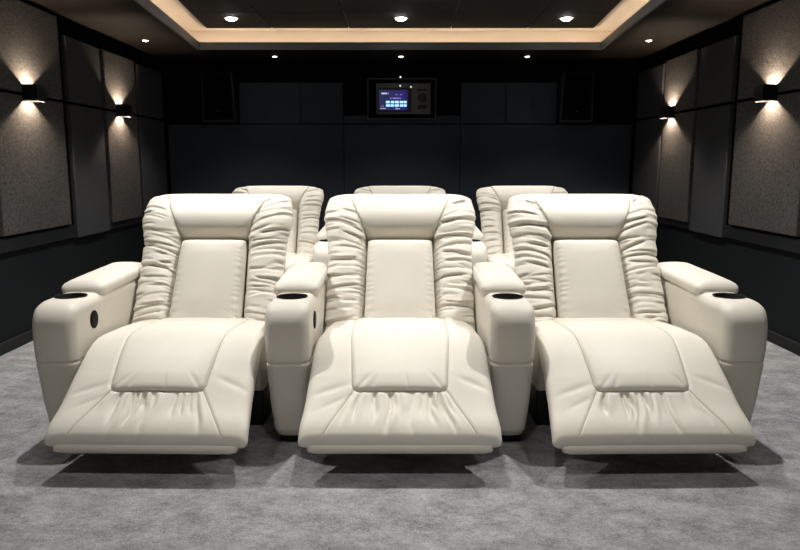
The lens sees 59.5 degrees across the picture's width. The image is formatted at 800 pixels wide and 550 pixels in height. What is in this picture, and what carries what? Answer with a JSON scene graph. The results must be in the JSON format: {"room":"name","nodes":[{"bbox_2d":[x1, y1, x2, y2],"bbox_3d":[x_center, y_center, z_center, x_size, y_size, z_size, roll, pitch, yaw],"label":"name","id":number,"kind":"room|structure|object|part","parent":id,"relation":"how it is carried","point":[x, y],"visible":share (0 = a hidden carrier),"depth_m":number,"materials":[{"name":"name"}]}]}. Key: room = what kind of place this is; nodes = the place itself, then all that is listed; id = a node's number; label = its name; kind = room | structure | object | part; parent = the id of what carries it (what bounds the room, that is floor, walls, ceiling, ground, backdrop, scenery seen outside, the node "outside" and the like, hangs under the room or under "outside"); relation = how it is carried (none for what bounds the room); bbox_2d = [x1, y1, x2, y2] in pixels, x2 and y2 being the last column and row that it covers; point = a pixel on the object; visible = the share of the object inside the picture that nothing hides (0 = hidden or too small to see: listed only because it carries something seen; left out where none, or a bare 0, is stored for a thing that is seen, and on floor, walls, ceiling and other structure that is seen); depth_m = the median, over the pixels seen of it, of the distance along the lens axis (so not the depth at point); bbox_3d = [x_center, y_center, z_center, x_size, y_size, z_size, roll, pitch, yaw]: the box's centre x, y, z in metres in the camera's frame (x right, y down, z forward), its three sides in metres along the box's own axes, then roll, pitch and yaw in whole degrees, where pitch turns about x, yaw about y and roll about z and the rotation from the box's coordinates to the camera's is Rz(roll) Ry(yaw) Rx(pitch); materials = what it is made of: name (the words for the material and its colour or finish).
{"room":"home theater","nodes":[
{"label":"home theater","id":0,"kind":"room"},
{"bbox_2d":[0,222,145,342],"bbox_3d":[-2.550,-0.544,2.668,0.100,2.600,9.840,0,9,0],"label":"wall","id":1,"kind":"structure","parent":0,"point":[30,276],"depth_m":4.98,"materials":[{"name":"black paint"}]},
{"bbox_2d":[0,329,32,355],"bbox_3d":[-2.491,0.703,2.865,0.018,0.075,9.840,0,9,0],"label":"baseboard","id":2,"kind":"structure","parent":1,"relation":"attached to","point":[24,338],"depth_m":4.53,"materials":[{"name":"black"}]},
{"bbox_2d":[0,0,61,99],"bbox_3d":[-2.474,-1.491,4.596,0.047,0.583,0.906,0,9,0],"label":"acoustic panel","id":3,"kind":"object","parent":1,"relation":"attached to","point":[29,47],"visible":0.92,"depth_m":4.62,"materials":[{"name":"fabric"}]},
{"bbox_2d":[22,84,46,101],"bbox_3d":[-2.402,-1.194,4.600,0.095,0.104,0.120,0,9,0],"label":"wall sconce","id":4,"kind":"object","parent":3,"relation":"attached to","point":[30,92],"visible":1,"depth_m":4.54,"materials":[{"name":"black plastic"}]},
{"bbox_2d":[0,91,71,236],"bbox_3d":[-2.474,-0.745,4.714,0.047,0.887,0.906,0,9,0],"label":"acoustic panel","id":5,"kind":"object","parent":1,"relation":"attached to","point":[34,183],"visible":0.93,"depth_m":4.67,"materials":[{"name":"fabric"}]},
{"bbox_2d":[0,212,143,253],"bbox_3d":[-2.485,-0.101,3.852,0.030,0.090,7.640,0,9,0],"label":"trim","id":6,"kind":"structure","parent":1,"relation":"attached to","point":[13,243],"depth_m":4.85,"materials":[{"name":"black"}]},
{"bbox_2d":[60,35,101,106],"bbox_3d":[-2.476,-1.571,5.456,0.042,0.473,0.591,0,9,0],"label":"acoustic panel","id":7,"kind":"object","parent":1,"relation":"attached to","point":[80,60],"visible":1,"depth_m":5.39,"materials":[{"name":"grey fabric"}]},
{"bbox_2d":[0,0,170,238],"bbox_3d":[-2.494,-0.891,3.726,0.012,1.555,7.640,0,9,0],"label":"trim","id":8,"kind":"structure","parent":1,"relation":"attached to","point":[66,27],"depth_m":5.70,"materials":[{"name":"black"}]},
{"bbox_2d":[65,104,109,237],"bbox_3d":[-2.476,-0.824,5.574,0.042,1.000,0.591,0,9,0],"label":"acoustic panel","id":9,"kind":"object","parent":1,"relation":"attached to","point":[85,125],"visible":0.99,"depth_m":5.50,"materials":[{"name":"grey fabric"}]},
{"bbox_2d":[99,49,136,113],"bbox_3d":[-2.474,-1.682,6.141,0.047,0.478,0.690,0,9,0],"label":"acoustic panel","id":10,"kind":"object","parent":1,"relation":"attached to","point":[116,71],"visible":0.76,"depth_m":6.05,"materials":[{"name":"fabric"}]},
{"bbox_2d":[116,104,132,116],"bbox_3d":[-2.402,-1.432,6.101,0.095,0.104,0.120,0,9,0],"label":"wall sconce","id":11,"kind":"object","parent":10,"relation":"attached to","point":[122,110],"visible":1,"depth_m":6.05,"materials":[{"name":"black plastic"}]},
{"bbox_2d":[103,111,141,222],"bbox_3d":[-2.474,-0.964,6.255,0.047,0.937,0.690,0,9,0],"label":"acoustic panel","id":12,"kind":"object","parent":1,"relation":"attached to","point":[120,133],"visible":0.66,"depth_m":6.18,"materials":[{"name":"fabric"}]},
{"bbox_2d":[134,63,163,118],"bbox_3d":[-2.478,-1.800,6.915,0.037,0.468,0.709,0,9,0],"label":"acoustic panel","id":13,"kind":"object","parent":1,"relation":"attached to","point":[148,82],"visible":0.86,"depth_m":6.85,"materials":[{"name":"grey fabric"}]},
{"bbox_2d":[137,117,167,211],"bbox_3d":[-2.478,-1.094,7.027,0.037,0.922,0.709,0,9,0],"label":"acoustic panel","id":14,"kind":"object","parent":1,"relation":"attached to","point":[151,132],"visible":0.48,"depth_m":6.93,"materials":[{"name":"grey fabric"}]},
{"bbox_2d":[0,341,799,549],"bbox_3d":[0.000,0.789,2.879,5.200,0.100,10.040,0,9,0],"label":"floor","id":15,"kind":"structure","parent":0,"point":[272,493],"depth_m":2.52,"materials":[{"name":"grey carpet"}]},
{"bbox_2d":[32,194,292,453],"bbox_3d":[-1.036,0.167,3.211,0.960,1.026,1.326,0,9,1],"label":"recliner","id":16,"kind":"object","parent":15,"relation":"on","point":[164,353],"visible":0.98,"depth_m":2.95,"materials":[{"name":"beige leather"}]},
{"bbox_3d":[-1.413,0.339,3.284,0.186,0.574,0.839,0,9,1],"label":"armrest","id":17,"kind":"part","parent":16,"relation":"part of","materials":[{"name":"beige leather"}]},
{"bbox_3d":[-0.956,0.547,2.685,0.616,0.175,0.162,0,9,1],"label":"footrest panel","id":18,"kind":"part","parent":16,"relation":"part of","materials":[{"name":"beige leather"}]},
{"bbox_2d":[44,320,264,448],"bbox_3d":[-0.949,0.418,3.043,0.769,0.348,0.909,0,9,1],"label":"seat cushion","id":19,"kind":"object","parent":16,"relation":"on","point":[136,384],"depth_m":2.76,"materials":[{"name":"beige leather"}]},
{"bbox_2d":[169,240,247,318],"bbox_3d":[-0.939,0.064,3.451,0.348,0.457,0.332,0,9,1],"label":"lumbar cushion","id":20,"kind":"object","parent":16,"relation":"on","point":[209,278],"depth_m":3.41,"materials":[{"name":"beige leather"}]},
{"bbox_3d":[-0.936,-0.010,3.573,0.682,0.779,0.550,0,9,1],"label":"backrest","id":21,"kind":"part","parent":16,"relation":"part of","materials":[{"name":"beige leather"}]},
{"bbox_3d":[-0.942,0.372,3.375,0.670,0.230,0.490,0,9,1],"label":"seat frame","id":22,"kind":"part","parent":16,"relation":"part of","materials":[{"name":"beige leather"}]},
{"bbox_2d":[265,194,534,453],"bbox_3d":[0.000,0.167,3.209,1.130,1.026,1.326,0,9,0],"label":"recliner","id":23,"kind":"object","parent":15,"relation":"on","point":[407,345],"visible":1,"depth_m":2.91,"materials":[{"name":"beige leather"}]},
{"bbox_3d":[-0.463,0.340,3.274,0.186,0.574,0.839,0,9,0],"label":"armrest","id":24,"kind":"part","parent":23,"relation":"part of","materials":[{"name":"beige leather"}]},
{"bbox_2d":[298,320,501,447],"bbox_3d":[0.000,0.418,3.043,0.769,0.348,0.909,0,9,0],"label":"seat cushion","id":25,"kind":"object","parent":23,"relation":"on","point":[366,383],"depth_m":2.76,"materials":[{"name":"beige leather"}]},
{"bbox_3d":[0.000,0.547,2.685,0.616,0.175,0.162,0,9,0],"label":"footrest panel","id":26,"kind":"part","parent":23,"relation":"part of","materials":[{"name":"beige leather"}]},
{"bbox_2d":[364,240,435,317],"bbox_3d":[0.000,0.064,3.451,0.348,0.457,0.332,0,9,0],"label":"lumbar cushion","id":27,"kind":"object","parent":23,"relation":"on","point":[400,275],"depth_m":3.40,"materials":[{"name":"beige leather"}]},
{"bbox_3d":[0.463,0.340,3.274,0.186,0.574,0.839,0,9,0],"label":"armrest","id":28,"kind":"part","parent":23,"relation":"part of","materials":[{"name":"beige leather"}]},
{"bbox_2d":[506,194,767,453],"bbox_3d":[1.036,0.167,3.211,0.959,1.026,1.326,0,9,-1],"label":"recliner","id":29,"kind":"object","parent":15,"relation":"on","point":[634,353],"visible":0.96,"depth_m":2.95,"materials":[{"name":"beige leather"}]},
{"bbox_3d":[0.942,0.372,3.375,0.670,0.230,0.490,0,9,-1],"label":"seat frame","id":30,"kind":"part","parent":29,"relation":"part of","materials":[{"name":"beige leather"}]},
{"bbox_3d":[0.936,-0.010,3.573,0.682,0.779,0.550,0,9,-1],"label":"backrest","id":31,"kind":"part","parent":29,"relation":"part of","materials":[{"name":"beige leather"}]},
{"bbox_2d":[552,240,630,318],"bbox_3d":[0.939,0.064,3.451,0.348,0.457,0.332,0,9,-1],"label":"lumbar cushion","id":32,"kind":"object","parent":29,"relation":"on","point":[591,278],"depth_m":3.41,"materials":[{"name":"beige leather"}]},
{"bbox_2d":[535,320,755,448],"bbox_3d":[0.949,0.418,3.043,0.769,0.348,0.909,0,9,-1],"label":"seat cushion","id":33,"kind":"object","parent":29,"relation":"on","point":[603,384],"depth_m":2.76,"materials":[{"name":"beige leather"}]},
{"bbox_3d":[0.956,0.547,2.685,0.616,0.175,0.162,0,9,-1],"label":"footrest panel","id":34,"kind":"part","parent":29,"relation":"part of","materials":[{"name":"beige leather"}]},
{"bbox_3d":[1.413,0.339,3.284,0.186,0.574,0.839,0,9,-1],"label":"armrest","id":35,"kind":"part","parent":29,"relation":"part of","materials":[{"name":"beige leather"}]},
{"bbox_3d":[0.000,0.194,6.126,3.040,0.060,3.180,0,9,0],"label":"platform","id":36,"kind":"object","parent":15,"relation":"on","visible":0},
{"bbox_2d":[232,186,323,271],"bbox_3d":[-1.051,-0.150,5.046,0.938,0.957,1.170,0,9,0],"label":"recliner","id":37,"kind":"object","parent":36,"relation":"on","point":[307,201],"visible":0.3,"depth_m":5.27,"materials":[{"name":"beige leather"}]},
{"bbox_2d":[286,209,297,252],"bbox_3d":[-0.940,-0.267,5.189,0.348,0.429,0.377,0,9,0],"label":"lumbar cushion","id":38,"kind":"object","parent":37,"relation":"on","point":[292,245],"depth_m":5.16,"materials":[{"name":"beige leather"}]},
{"bbox_2d":[285,254,312,271],"bbox_3d":[-0.940,0.010,4.826,0.690,0.307,0.640,0,9,0],"label":"seat cushion","id":39,"kind":"object","parent":37,"relation":"on","point":[291,259],"depth_m":4.62,"materials":[{"name":"beige leather"}]},
{"bbox_2d":[313,186,486,278],"bbox_3d":[0.000,-0.149,5.045,1.144,0.957,1.159,0,9,0],"label":"recliner","id":40,"kind":"object","parent":36,"relation":"on","point":[320,249],"visible":0.08,"depth_m":4.75,"materials":[{"name":"beige leather"}]},
{"bbox_3d":[-0.470,0.020,4.914,0.186,0.574,0.839,0,9,0],"label":"armrest","id":41,"kind":"part","parent":40,"relation":"part of","materials":[{"name":"beige leather"}]},
{"bbox_3d":[0.470,0.020,4.914,0.186,0.574,0.839,0,9,0],"label":"armrest","id":42,"kind":"part","parent":40,"relation":"part of","materials":[{"name":"beige leather"}]},
{"bbox_2d":[476,186,567,271],"bbox_3d":[1.052,-0.150,5.046,0.936,0.957,1.169,0,9,0],"label":"recliner","id":43,"kind":"object","parent":36,"relation":"on","point":[492,201],"visible":0.25,"depth_m":5.27,"materials":[{"name":"beige leather"}]},
{"bbox_2d":[487,254,514,271],"bbox_3d":[0.940,0.010,4.826,0.690,0.307,0.640,0,9,0],"label":"seat cushion","id":44,"kind":"object","parent":43,"relation":"on","point":[508,259],"depth_m":4.62,"materials":[{"name":"beige leather"}]},
{"bbox_2d":[502,209,513,252],"bbox_3d":[0.940,-0.267,5.189,0.348,0.429,0.377,0,9,0],"label":"lumbar cushion","id":45,"kind":"object","parent":43,"relation":"on","point":[507,247],"depth_m":5.16,"materials":[{"name":"beige leather"}]},
{"bbox_2d":[164,61,635,194],"bbox_3d":[0.000,-1.321,7.577,5.200,2.600,0.100,0,9,0],"label":"wall","id":46,"kind":"structure","parent":0,"point":[614,81],"depth_m":7.41,"materials":[{"name":"black paint"}]},
{"bbox_2d":[200,71,238,123],"bbox_3d":[-1.890,-1.857,7.335,0.350,0.520,0.210,0,9,0],"label":"wall speaker","id":47,"kind":"object","parent":46,"relation":"attached to","point":[219,91],"visible":1,"depth_m":7.26,"materials":[{"name":"black plastic"}]},
{"bbox_2d":[202,74,232,119],"bbox_3d":[-1.890,-1.844,7.253,0.300,0.460,0.044,0,9,0],"label":"grille","id":48,"kind":"object","parent":47,"relation":"attached to","point":[217,89],"depth_m":7.25,"materials":[{"name":"black fabric"}]},
{"bbox_2d":[168,124,343,231],"bbox_3d":[-1.538,-0.865,7.580,1.865,1.497,0.035,0,9,0],"label":"wall panel","id":49,"kind":"object","parent":46,"relation":"attached to","point":[204,158],"visible":0.44,"depth_m":7.50,"materials":[{"name":"fabric"}]},
{"bbox_2d":[239,83,300,123],"bbox_3d":[-1.380,-1.824,7.429,0.640,0.422,0.035,0,9,0],"label":"wall panel","id":50,"kind":"object","parent":46,"relation":"attached to","point":[260,103],"visible":1,"depth_m":7.41,"materials":[{"name":"fabric"}]},
{"bbox_2d":[300,83,342,123],"bbox_3d":[-0.830,-1.824,7.429,0.449,0.422,0.035,0,9,0],"label":"wall panel","id":51,"kind":"object","parent":46,"relation":"attached to","point":[321,103],"visible":1,"depth_m":7.41,"materials":[{"name":"fabric"}]},
{"bbox_2d":[367,78,435,118],"bbox_3d":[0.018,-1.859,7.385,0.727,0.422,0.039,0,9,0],"label":"frame","id":52,"kind":"object","parent":46,"relation":"attached to","point":[367,78],"visible":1,"depth_m":7.37,"materials":[{"name":"grey plastic"}]},
{"bbox_2d":[344,124,459,194],"bbox_3d":[0.021,-0.865,7.580,1.240,1.497,0.035,0,9,0],"label":"wall panel","id":53,"kind":"object","parent":46,"relation":"attached to","point":[374,154],"visible":0.44,"depth_m":7.50,"materials":[{"name":"fabric"}]},
{"bbox_2d":[344,116,459,123],"bbox_3d":[0.021,-1.656,7.455,1.240,0.082,0.035,0,9,0],"label":"wall panel","id":54,"kind":"object","parent":46,"relation":"attached to","point":[347,119],"visible":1,"depth_m":7.44,"materials":[{"name":"fabric"}]},
{"bbox_2d":[376,83,430,113],"bbox_3d":[0.036,-1.850,7.349,0.570,0.315,0.085,0,9,0],"label":"control unit","id":55,"kind":"object","parent":46,"relation":"attached to","point":[391,98],"visible":1,"depth_m":7.33,"materials":[{"name":"grey plastic"}]},
{"bbox_3d":[0.231,-1.856,7.320,0.090,0.090,0.030,0,9,0],"label":"knob","id":56,"kind":"part","parent":55,"relation":"part of","materials":[{"name":"black plastic"}]},
{"bbox_2d":[461,83,505,123],"bbox_3d":[0.883,-1.824,7.429,0.473,0.422,0.035,0,9,0],"label":"wall panel","id":57,"kind":"object","parent":46,"relation":"attached to","point":[481,103],"visible":1,"depth_m":7.41,"materials":[{"name":"fabric"}]},
{"bbox_2d":[505,83,556,123],"bbox_3d":[1.393,-1.824,7.429,0.534,0.422,0.035,0,9,0],"label":"wall panel","id":58,"kind":"object","parent":46,"relation":"attached to","point":[526,103],"visible":1,"depth_m":7.41,"materials":[{"name":"fabric"}]},
{"bbox_2d":[460,124,631,232],"bbox_3d":[1.558,-0.865,7.580,1.823,1.497,0.035,0,9,0],"label":"wall panel","id":59,"kind":"object","parent":46,"relation":"attached to","point":[575,158],"visible":0.44,"depth_m":7.50,"materials":[{"name":"fabric"}]},
{"bbox_2d":[556,71,594,123],"bbox_3d":[1.840,-1.857,7.335,0.350,0.520,0.210,0,9,0],"label":"wall speaker","id":60,"kind":"object","parent":46,"relation":"attached to","point":[575,96],"visible":1,"depth_m":7.26,"materials":[{"name":"black plastic"}]},
{"bbox_2d":[562,74,592,119],"bbox_3d":[1.840,-1.844,7.253,0.300,0.460,0.044,0,9,0],"label":"grille","id":61,"kind":"object","parent":60,"relation":"attached to","point":[577,89],"depth_m":7.25,"materials":[{"name":"black fabric"}]},
{"bbox_2d":[26,0,773,60],"bbox_3d":[0.000,-1.497,2.517,5.200,0.020,9.940,0,9,0],"label":"ceiling","id":62,"kind":"structure","parent":0,"point":[127,22],"depth_m":6.16,"materials":[{"name":"black paint"}]},
{"bbox_2d":[134,0,665,49],"bbox_3d":[0.000,-1.555,2.740,3.848,0.069,7.932,0,9,0],"label":"trim","id":63,"kind":"structure","parent":62,"relation":"attached to","point":[148,5],"depth_m":6.63,"materials":[{"name":"grey paint"}]},
{"bbox_2d":[151,0,648,30],"bbox_3d":[0.000,-1.733,2.712,4.136,0.030,8.220,0,9,0],"label":"ceiling","id":64,"kind":"structure","parent":0,"point":[175,9],"depth_m":6.55,"materials":[{"name":"beige paint"}]},
{"bbox_2d":[179,0,620,27],"bbox_3d":[0.000,-1.706,2.717,3.600,0.020,7.690,0,9,0],"label":"ceiling tiles","id":65,"kind":"structure","parent":64,"relation":"attached to","point":[250,13],"depth_m":5.84,"materials":[{"name":"black paint"}]},
{"bbox_2d":[223,16,238,20],"bbox_3d":[-1.460,-2.214,6.058,0.133,0.030,0.133,0,9,0],"label":"recessed light","id":66,"kind":"object","parent":65,"relation":"attached to","point":[229,18],"visible":1,"depth_m":6.03,"materials":[{"name":"grey"}]},
{"bbox_2d":[393,16,408,20],"bbox_3d":[0.008,-2.214,6.058,0.133,0.030,0.133,0,9,0],"label":"recessed light","id":67,"kind":"object","parent":65,"relation":"attached to","point":[399,18],"visible":1,"depth_m":6.02,"materials":[{"name":"grey"}]},
{"bbox_2d":[559,16,573,20],"bbox_3d":[1.440,-2.214,6.058,0.133,0.030,0.133,0,9,0],"label":"recessed light","id":68,"kind":"object","parent":65,"relation":"attached to","point":[565,18],"visible":1,"depth_m":6.03,"materials":[{"name":"grey"}]},
{"bbox_2d":[150,0,649,41],"bbox_3d":[0.000,-1.644,2.726,4.156,0.205,8.240,0,9,0],"label":"light","id":69,"kind":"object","parent":64,"relation":"attached to","point":[201,36],"depth_m":6.77,"materials":[{"name":"beige paint"}]},
{"bbox_2d":[655,222,799,342],"bbox_3d":[2.550,-0.544,2.668,0.100,2.600,9.840,0,9,0],"label":"wall","id":70,"kind":"structure","parent":0,"point":[768,276],"depth_m":4.98,"materials":[{"name":"black paint"}]},
{"bbox_2d":[632,117,662,213],"bbox_3d":[2.478,-1.094,7.027,0.037,0.922,0.709,0,9,0],"label":"acoustic panel","id":71,"kind":"object","parent":70,"relation":"attached to","point":[648,132],"visible":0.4,"depth_m":6.93,"materials":[{"name":"grey fabric"}]},
{"bbox_2d":[636,63,665,118],"bbox_3d":[2.478,-1.800,6.915,0.037,0.468,0.709,0,9,0],"label":"acoustic panel","id":72,"kind":"object","parent":70,"relation":"attached to","point":[651,82],"visible":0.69,"depth_m":6.87,"materials":[{"name":"grey fabric"}]},
{"bbox_2d":[658,111,696,222],"bbox_3d":[2.474,-0.964,6.255,0.047,0.937,0.690,0,9,0],"label":"acoustic panel","id":73,"kind":"object","parent":70,"relation":"attached to","point":[678,132],"visible":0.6,"depth_m":6.18,"materials":[{"name":"fabric"}]},
{"bbox_2d":[664,49,700,112],"bbox_3d":[2.474,-1.682,6.141,0.047,0.478,0.690,0,9,0],"label":"acoustic panel","id":74,"kind":"object","parent":70,"relation":"attached to","point":[683,71],"visible":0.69,"depth_m":6.05,"materials":[{"name":"fabric"}]},
{"bbox_2d":[659,106,674,118],"bbox_3d":[2.402,-1.465,6.309,0.095,0.104,0.120,0,9,0],"label":"wall sconce","id":75,"kind":"object","parent":74,"relation":"attached to","point":[665,112],"visible":1,"depth_m":6.25,"materials":[{"name":"black plastic"}]},
{"bbox_2d":[690,104,734,237],"bbox_3d":[2.476,-0.824,5.574,0.042,1.000,0.591,0,9,0],"label":"acoustic panel","id":76,"kind":"object","parent":70,"relation":"attached to","point":[714,125],"visible":0.99,"depth_m":5.50,"materials":[{"name":"grey fabric"}]},
{"bbox_2d":[629,0,799,238],"bbox_3d":[2.494,-0.891,3.726,0.012,1.555,7.640,0,9,0],"label":"trim","id":77,"kind":"structure","parent":70,"relation":"attached to","point":[732,27],"depth_m":5.70,"materials":[{"name":"black"}]},
{"bbox_2d":[698,35,739,106],"bbox_3d":[2.476,-1.571,5.456,0.042,0.473,0.591,0,9,0],"label":"acoustic panel","id":78,"kind":"object","parent":70,"relation":"attached to","point":[719,60],"visible":1,"depth_m":5.39,"materials":[{"name":"grey fabric"}]},
{"bbox_2d":[656,212,799,253],"bbox_3d":[2.485,-0.101,3.852,0.030,0.090,7.640,0,9,0],"label":"trim","id":79,"kind":"structure","parent":70,"relation":"attached to","point":[786,243],"depth_m":4.85,"materials":[{"name":"black"}]},
{"bbox_2d":[728,91,799,236],"bbox_3d":[2.474,-0.745,4.714,0.047,0.887,0.906,0,9,0],"label":"acoustic panel","id":80,"kind":"object","parent":70,"relation":"attached to","point":[765,183],"visible":0.93,"depth_m":4.65,"materials":[{"name":"fabric"}]},
{"bbox_2d":[738,0,799,99],"bbox_3d":[2.474,-1.491,4.596,0.047,0.583,0.906,0,9,0],"label":"acoustic panel","id":81,"kind":"object","parent":70,"relation":"attached to","point":[770,47],"visible":0.92,"depth_m":4.60,"materials":[{"name":"fabric"}]},
{"bbox_2d":[753,84,777,101],"bbox_3d":[2.402,-1.194,4.600,0.095,0.104,0.120,0,9,0],"label":"wall sconce","id":82,"kind":"object","parent":81,"relation":"attached to","point":[764,92],"visible":1,"depth_m":4.54,"materials":[{"name":"black plastic"}]},
{"bbox_2d":[767,329,799,355],"bbox_3d":[2.491,0.703,2.865,0.018,0.075,9.840,0,9,0],"label":"baseboard","id":83,"kind":"structure","parent":70,"relation":"attached to","point":[775,338],"depth_m":4.53,"materials":[{"name":"black"}]}
]}

